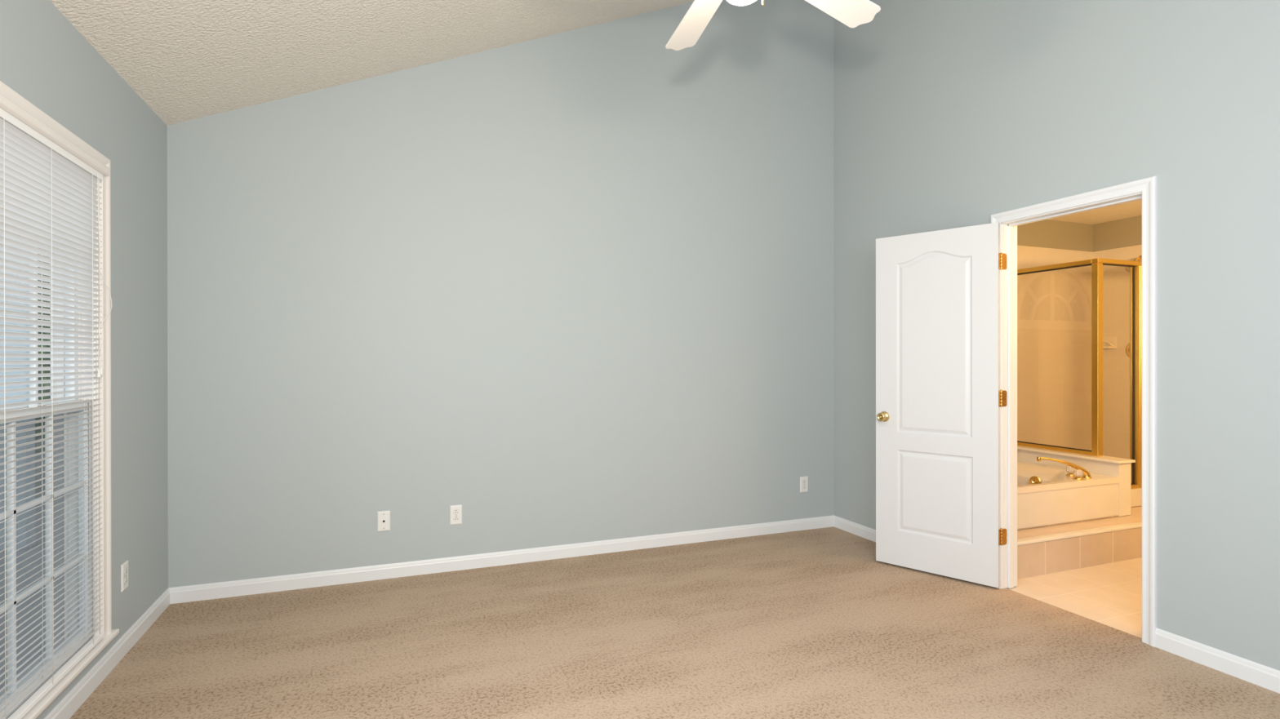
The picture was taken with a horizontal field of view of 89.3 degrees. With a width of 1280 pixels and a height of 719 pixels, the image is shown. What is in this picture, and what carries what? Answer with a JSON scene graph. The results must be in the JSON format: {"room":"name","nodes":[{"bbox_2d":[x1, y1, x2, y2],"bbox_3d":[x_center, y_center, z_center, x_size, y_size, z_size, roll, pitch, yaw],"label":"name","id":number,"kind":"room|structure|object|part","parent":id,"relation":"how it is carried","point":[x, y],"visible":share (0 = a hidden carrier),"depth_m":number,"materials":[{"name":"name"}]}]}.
{"room":"empty bedroom","nodes":[
{"label":"empty bedroom","id":0,"kind":"room"},
{"bbox_2d":[0,0,168,718],"bbox_3d":[-1.675,0.090,1.146,0.150,2.629,5.020,0,0,-21],"label":"wall","id":1,"kind":"structure","parent":0,"point":[45,59],"depth_m":2.87,"materials":[{"name":"grey paint"}]},
{"bbox_2d":[0,80,119,718],"bbox_3d":[-2.065,0.172,2.184,0.184,1.983,1.018,0,0,-21],"label":"window","id":2,"kind":"structure","parent":1,"relation":"in","point":[109,634],"depth_m":2.53,"materials":[{"name":"white paint"}]},
{"bbox_3d":[-2.081,-0.275,2.175,0.032,0.938,0.797,0,0,-21],"label":"sash","id":3,"kind":"part","parent":2,"relation":"part of","materials":[{"name":"white plastic"}]},
{"bbox_3d":[-2.041,0.631,2.192,0.032,0.949,0.797,0,0,-21],"label":"sash","id":4,"kind":"part","parent":2,"relation":"part of","materials":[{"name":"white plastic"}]},
{"bbox_2d":[0,93,111,718],"bbox_3d":[-2.003,0.168,2.220,0.049,1.887,0.846,0,0,-21],"label":"window blind","id":5,"kind":"object","parent":2,"relation":"attached to","point":[48,184],"visible":1,"depth_m":2.18,"materials":[{"name":"white paint"}]},
{"bbox_3d":[-1.879,0.191,1.915,0.002,1.815,0.002,0,0,-21],"label":"ladder cord","id":6,"kind":"part","parent":5,"relation":"part of","materials":[{"name":"white fabric"}]},
{"bbox_3d":[-2.011,0.191,2.178,0.002,1.815,0.002,0,0,9],"label":"ladder cord","id":7,"kind":"part","parent":5,"relation":"part of","materials":[{"name":"white fabric"}]},
{"bbox_3d":[-1.986,0.191,2.188,0.002,1.815,0.002,0,0,9],"label":"ladder cord","id":8,"kind":"part","parent":5,"relation":"part of","materials":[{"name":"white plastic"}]},
{"bbox_3d":[-2.006,1.102,2.205,0.026,0.018,0.808,0,0,-21],"label":"rail","id":9,"kind":"part","parent":5,"relation":"part of","materials":[{"name":"white plastic"}]},
{"bbox_3d":[-2.131,0.191,2.482,0.002,1.815,0.002,0,0,39],"label":"ladder cord","id":10,"kind":"part","parent":5,"relation":"part of","materials":[{"name":"white fabric"}]},
{"bbox_3d":[-2.106,0.191,2.492,0.002,1.815,0.002,0,0,39],"label":"ladder cord","id":11,"kind":"part","parent":5,"relation":"part of","materials":[{"name":"white fabric"}]},
{"bbox_3d":[-2.106,-0.349,2.522,0.006,0.755,0.016,0,0,-21],"label":"lift cord","id":12,"kind":"part","parent":5,"relation":"part of","materials":[{"name":"white plastic"}]},
{"bbox_3d":[-2.120,-0.344,2.563,0.010,0.765,0.122,0,0,-21],"label":"lift cord","id":13,"kind":"part","parent":5,"relation":"part of","materials":[{"name":"white plastic"}]},
{"bbox_2d":[44,587,169,718],"bbox_3d":[-1.577,1.243,1.121,0.012,0.083,4.900,0,0,-21],"label":"baseboard","id":14,"kind":"structure","parent":1,"relation":"attached to","point":[77,696],"depth_m":2.63,"materials":[{"name":"white paint"}]},
{"bbox_2d":[120,560,128,591],"bbox_3d":[-2.251,0.947,2.831,0.008,0.117,0.070,0,0,-21],"label":"wall outlet","id":15,"kind":"object","parent":1,"relation":"attached to","point":[124,567],"visible":1,"depth_m":2.82,"materials":[{"name":"white plastic"}]},
{"bbox_2d":[124,576,128,584],"bbox_3d":[-2.248,0.966,2.832,0.002,0.029,0.036,0,0,-21],"label":"receptacle","id":16,"kind":"object","parent":15,"relation":"attached to","point":[126,578],"depth_m":2.83,"materials":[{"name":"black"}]},
{"bbox_2d":[124,567,128,575],"bbox_3d":[-2.248,0.927,2.832,0.002,0.029,0.036,0,0,-21],"label":"receptacle","id":17,"kind":"object","parent":15,"relation":"attached to","point":[126,569],"depth_m":2.83,"materials":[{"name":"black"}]},
{"bbox_2d":[49,0,694,125],"bbox_3d":[0.379,-2.158,1.886,4.523,1.984,5.140,0,0,-21],"label":"ceiling","id":18,"kind":"structure","parent":0,"point":[186,60],"depth_m":3.15,"materials":[{"name":"white paint"}]},
{"bbox_2d":[665,0,880,50],"bbox_3d":[0.328,-1.629,2.115,1.365,1.002,1.325,0,0,-21],"label":"ceiling fan","id":19,"kind":"object","parent":18,"relation":"hanging from","point":[851,13],"visible":1,"depth_m":2.46,"materials":[{"name":"white wood"}]},
{"bbox_3d":[0.223,-1.320,2.498,0.132,0.007,0.540,-11,3,-13],"label":"blade","id":20,"kind":"part","parent":19,"relation":"part of","materials":[{"name":"white wood"}]},
{"bbox_3d":[0.328,-1.187,2.066,0.132,0.088,0.132,0,0,-21],"label":"lamp shade","id":21,"kind":"part","parent":19,"relation":"part of","materials":[{"name":"white glass"}]},
{"bbox_3d":[0.682,-1.320,2.349,0.558,0.007,0.132,0,-11,-39],"label":"blade","id":22,"kind":"part","parent":19,"relation":"part of","materials":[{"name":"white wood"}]},
{"bbox_2d":[167,0,834,587],"bbox_3d":[-0.467,-0.817,4.252,4.373,4.431,0.120,0,0,-21],"label":"wall","id":23,"kind":"structure","parent":0,"point":[576,286],"depth_m":4.05,"materials":[{"name":"grey paint"}]},
{"bbox_2d":[377,511,390,532],"bbox_3d":[-1.495,0.944,3.779,0.070,0.117,0.013,0,0,-21],"label":"cable plate","id":24,"kind":"object","parent":23,"relation":"attached to","point":[383,517],"visible":1,"depth_m":3.78,"materials":[{"name":"white plastic"}]},
{"bbox_2d":[449,504,462,524],"bbox_3d":[-1.116,0.944,3.930,0.070,0.117,0.008,0,0,-21],"label":"wall outlet","id":25,"kind":"object","parent":23,"relation":"attached to","point":[455,511],"visible":1,"depth_m":3.93,"materials":[{"name":"white plastic"}]},
{"bbox_2d":[453,509,458,514],"bbox_3d":[-1.115,0.924,3.927,0.034,0.027,0.002,0,0,-21],"label":"receptacle","id":26,"kind":"object","parent":25,"relation":"attached to","point":[455,511],"depth_m":3.93,"materials":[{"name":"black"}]},
{"bbox_2d":[453,515,459,520],"bbox_3d":[-1.115,0.963,3.927,0.036,0.029,0.002,0,0,-21],"label":"receptacle","id":27,"kind":"object","parent":25,"relation":"attached to","point":[455,517],"depth_m":3.93,"materials":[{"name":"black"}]},
{"bbox_2d":[168,515,833,604],"bbox_3d":[-0.494,1.237,4.173,4.258,0.083,0.012,0,0,-21],"label":"baseboard","id":28,"kind":"structure","parent":23,"relation":"attached to","point":[181,594],"depth_m":3.96,"materials":[{"name":"white paint"}]},
{"bbox_2d":[800,476,808,493],"bbox_3d":[1.232,0.937,4.853,0.070,0.117,0.008,0,0,-21],"label":"wall outlet","id":29,"kind":"object","parent":23,"relation":"attached to","point":[803,480],"visible":1,"depth_m":4.85,"materials":[{"name":"white plastic"}]},
{"bbox_2d":[69,526,1279,718],"bbox_3d":[1.731,1.339,2.421,7.120,0.120,4.900,0,0,-21],"label":"floor","id":30,"kind":"structure","parent":0,"point":[805,624],"depth_m":2.87,"materials":[{"name":"beige carpet"}]},
{"bbox_2d":[1017,506,1142,579],"bbox_3d":[3.129,1.173,4.841,2.747,0.220,1.318,0,0,-21],"label":"platform","id":31,"kind":"object","parent":30,"relation":"on","point":[1054,548],"visible":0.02,"depth_m":4.00,"materials":[{"name":"tile"}]},
{"bbox_2d":[1017,461,1119,529],"bbox_3d":[2.428,0.930,4.667,1.311,0.268,1.124,0,0,-21],"label":"bathtub","id":32,"kind":"object","parent":31,"relation":"on","point":[1046,496],"visible":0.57,"depth_m":4.24,"materials":[{"name":"ceramic"}]},
{"bbox_3d":[2.712,0.835,4.436,0.035,0.074,0.074,0,0,-43],"label":"overflow plate","id":33,"kind":"part","parent":32,"relation":"part of","materials":[{"name":"gold metal"}]},
{"bbox_2d":[1036,457,1092,479],"bbox_3d":[2.866,0.728,4.362,0.308,0.137,0.197,0,0,-21],"label":"tub faucet","id":34,"kind":"object","parent":32,"relation":"on","point":[1073,470],"visible":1,"depth_m":4.35,"materials":[{"name":"gold metal"}]},
{"bbox_3d":[2.953,0.785,4.437,0.056,0.022,0.056,0,0,-21],"label":"handle","id":35,"kind":"part","parent":34,"relation":"part of","materials":[{"name":"gold metal"}]},
{"bbox_3d":[2.953,0.754,4.437,0.054,0.044,0.054,0,0,-44],"label":"crystal knob","id":36,"kind":"part","parent":34,"relation":"part of","materials":[{"name":"clear glass"}]},
{"bbox_3d":[2.915,0.786,4.306,0.056,0.022,0.056,0,0,-21],"label":"handle","id":37,"kind":"part","parent":34,"relation":"part of","materials":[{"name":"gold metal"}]},
{"bbox_3d":[2.915,0.755,4.306,0.054,0.044,0.054,0,0,-44],"label":"crystal knob","id":38,"kind":"part","parent":34,"relation":"part of","materials":[{"name":"clear glass"}]},
{"bbox_2d":[1131,487,1142,506],"bbox_3d":[3.735,1.001,5.255,1.297,0.124,0.970,0,0,-21],"label":"shower curb","id":39,"kind":"object","parent":31,"relation":"on","point":[1136,493],"depth_m":4.68,"materials":[{"name":"stone"}]},
{"bbox_2d":[1017,257,1142,488],"bbox_3d":[3.695,0.110,5.251,1.374,1.656,0.949,0,0,-21],"label":"shower door frame","id":40,"kind":"structure","parent":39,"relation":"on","point":[1135,267],"depth_m":4.72,"materials":[{"name":"gold metal"}]},
{"bbox_3d":[3.071,0.671,5.034,0.034,0.026,0.897,0,0,-21],"label":"sill rail","id":41,"kind":"part","parent":40,"relation":"part of","materials":[{"name":"gold metal"}]},
{"bbox_3d":[3.693,-0.701,5.250,1.373,0.033,0.947,0,0,-21],"label":"header rail","id":42,"kind":"part","parent":40,"relation":"part of","materials":[{"name":"gold metal"}]},
{"bbox_3d":[3.243,0.001,4.592,0.052,1.368,0.050,0,0,-21],"label":"corner post","id":43,"kind":"part","parent":40,"relation":"part of","materials":[{"name":"gold metal"}]},
{"bbox_3d":[3.644,0.114,4.749,0.070,1.595,0.052,0,0,-21],"label":"jamb post","id":44,"kind":"part","parent":40,"relation":"part of","materials":[{"name":"gold metal"}]},
{"bbox_3d":[3.894,0.925,4.848,1.297,0.028,0.044,0,0,-21],"label":"sill rail","id":45,"kind":"part","parent":40,"relation":"part of","materials":[{"name":"gold metal"}]},
{"bbox_2d":[1017,219,1093,450],"bbox_3d":[2.913,0.052,5.523,2.847,2.682,0.128,0,0,-21],"label":"wall","id":46,"kind":"structure","parent":0,"point":[1054,308],"depth_m":5.76,"materials":[{"name":"paint"}]},
{"bbox_2d":[833,0,1279,671],"bbox_3d":[2.432,-0.819,2.695,0.115,4.433,4.900,0,0,-21],"label":"wall","id":47,"kind":"structure","parent":0,"point":[948,114],"depth_m":2.89,"materials":[{"name":"grey paint"}]},
{"bbox_2d":[833,515,875,542],"bbox_3d":[1.734,1.234,4.307,0.012,0.083,1.392,0,0,-21],"label":"baseboard","id":48,"kind":"structure","parent":47,"relation":"attached to","point":[868,533],"depth_m":4.71,"materials":[{"name":"white paint"}]},
{"bbox_2d":[875,222,1002,587],"bbox_3d":[1.746,0.253,3.830,0.710,2.020,0.161,0,0,45],"label":"door","id":49,"kind":"structure","parent":47,"relation":"in","point":[939,395],"depth_m":3.79,"materials":[{"name":"white paint"}]},
{"bbox_2d":[991,176,1156,647],"bbox_3d":[2.200,0.231,3.291,0.151,2.093,0.838,0,0,-21],"label":"door frame","id":50,"kind":"structure","parent":47,"relation":"attached to","point":[1144,189],"depth_m":3.14,"materials":[{"name":"white paint"}]},
{"bbox_2d":[1155,627,1279,693],"bbox_3d":[2.783,1.237,1.637,0.012,0.083,2.670,0,0,-21],"label":"baseboard","id":51,"kind":"structure","parent":47,"relation":"attached to","point":[1263,676],"depth_m":2.65,"materials":[{"name":"white paint"}]},
{"bbox_2d":[1017,445,1135,516],"bbox_3d":[3.096,0.874,4.920,0.170,0.378,1.145,0,0,-21],"label":"wall","id":52,"kind":"structure","parent":0,"point":[1121,468],"depth_m":4.52,"materials":[{"name":"paint"}]},
{"bbox_2d":[1048,200,1142,224],"bbox_3d":[3.507,-1.287,3.869,2.747,0.100,3.400,0,0,-21],"label":"ceiling","id":53,"kind":"structure","parent":0,"point":[1132,209],"depth_m":5.54,"materials":[{"name":"white paint"}]},
{"bbox_2d":[1093,215,1142,459],"bbox_3d":[4.830,0.051,4.390,0.108,2.682,3.400,0,0,-21],"label":"wall","id":54,"kind":"structure","parent":0,"point":[1116,280],"depth_m":5.75,"materials":[{"name":"paint"}]},
{"bbox_2d":[1102,336,1116,348],"bbox_3d":[4.181,-0.154,5.805,0.064,0.110,0.150,0,0,-21],"label":"soap dish","id":55,"kind":"object","parent":54,"relation":"attached to","point":[1108,342],"visible":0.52,"depth_m":5.78,"materials":[{"name":"beige ceramic"}]},
{"bbox_2d":[1102,346,1115,348],"bbox_3d":[4.173,-0.108,5.802,0.046,0.019,0.147,0,0,-21],"label":"tray","id":56,"kind":"object","parent":55,"relation":"on","point":[1104,347],"depth_m":5.75,"materials":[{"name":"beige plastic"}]},
{"bbox_2d":[1125,342,1129,357],"bbox_3d":[4.264,-0.082,5.591,0.066,0.169,0.169,0,0,-21],"label":"shower valve","id":57,"kind":"object","parent":54,"relation":"attached to","point":[1127,348],"visible":0.12,"depth_m":5.65,"materials":[{"name":"gold metal"}]},
{"bbox_2d":[1124,254,1142,272],"bbox_3d":[4.218,-0.818,5.504,0.218,0.162,0.086,0,0,-25],"label":"sprayer","id":58,"kind":"object","parent":54,"relation":"attached to","point":[1140,258],"visible":0.41,"depth_m":5.51,"materials":[{"name":"gold metal"}]},
{"bbox_3d":[4.242,-0.841,5.523,0.149,0.069,0.023,0,0,-26],"label":"arm","id":59,"kind":"part","parent":58,"relation":"part of","materials":[{"name":"gold metal"}]},
{"label":"outside","id":60,"kind":"structure","parent":0,"visible":0},
{"bbox_2d":[0,422,45,688],"bbox_3d":[-9.376,1.923,14.120,85.000,0.200,85.000,0,0,-21],"label":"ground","id":61,"kind":"structure","parent":60,"point":[31,553],"depth_m":5.19,"materials":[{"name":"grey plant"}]},
{"bbox_2d":[0,235,35,551],"bbox_3d":[-6.052,-0.043,6.281,0.220,3.750,0.180,0,0,-21],"label":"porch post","id":62,"kind":"object","parent":61,"relation":"on","point":[28,521],"visible":0.31,"depth_m":6.22,"materials":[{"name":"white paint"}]},
{"bbox_2d":[35,248,50,457],"bbox_3d":[-8.888,-1.431,8.869,3.187,6.733,3.128,0,0,-21],"label":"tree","id":63,"kind":"object","parent":61,"relation":"on","point":[37,431],"visible":0.04,"depth_m":8.70,"materials":[{"name":"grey plant"}]},
{"bbox_2d":[38,274,50,399],"bbox_3d":[-13.114,-2.429,15.342,4.816,8.717,4.795,0,0,-21],"label":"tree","id":64,"kind":"object","parent":61,"relation":"on","point":[39,274],"visible":0.02,"depth_m":14.46,"materials":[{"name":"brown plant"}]}
]}

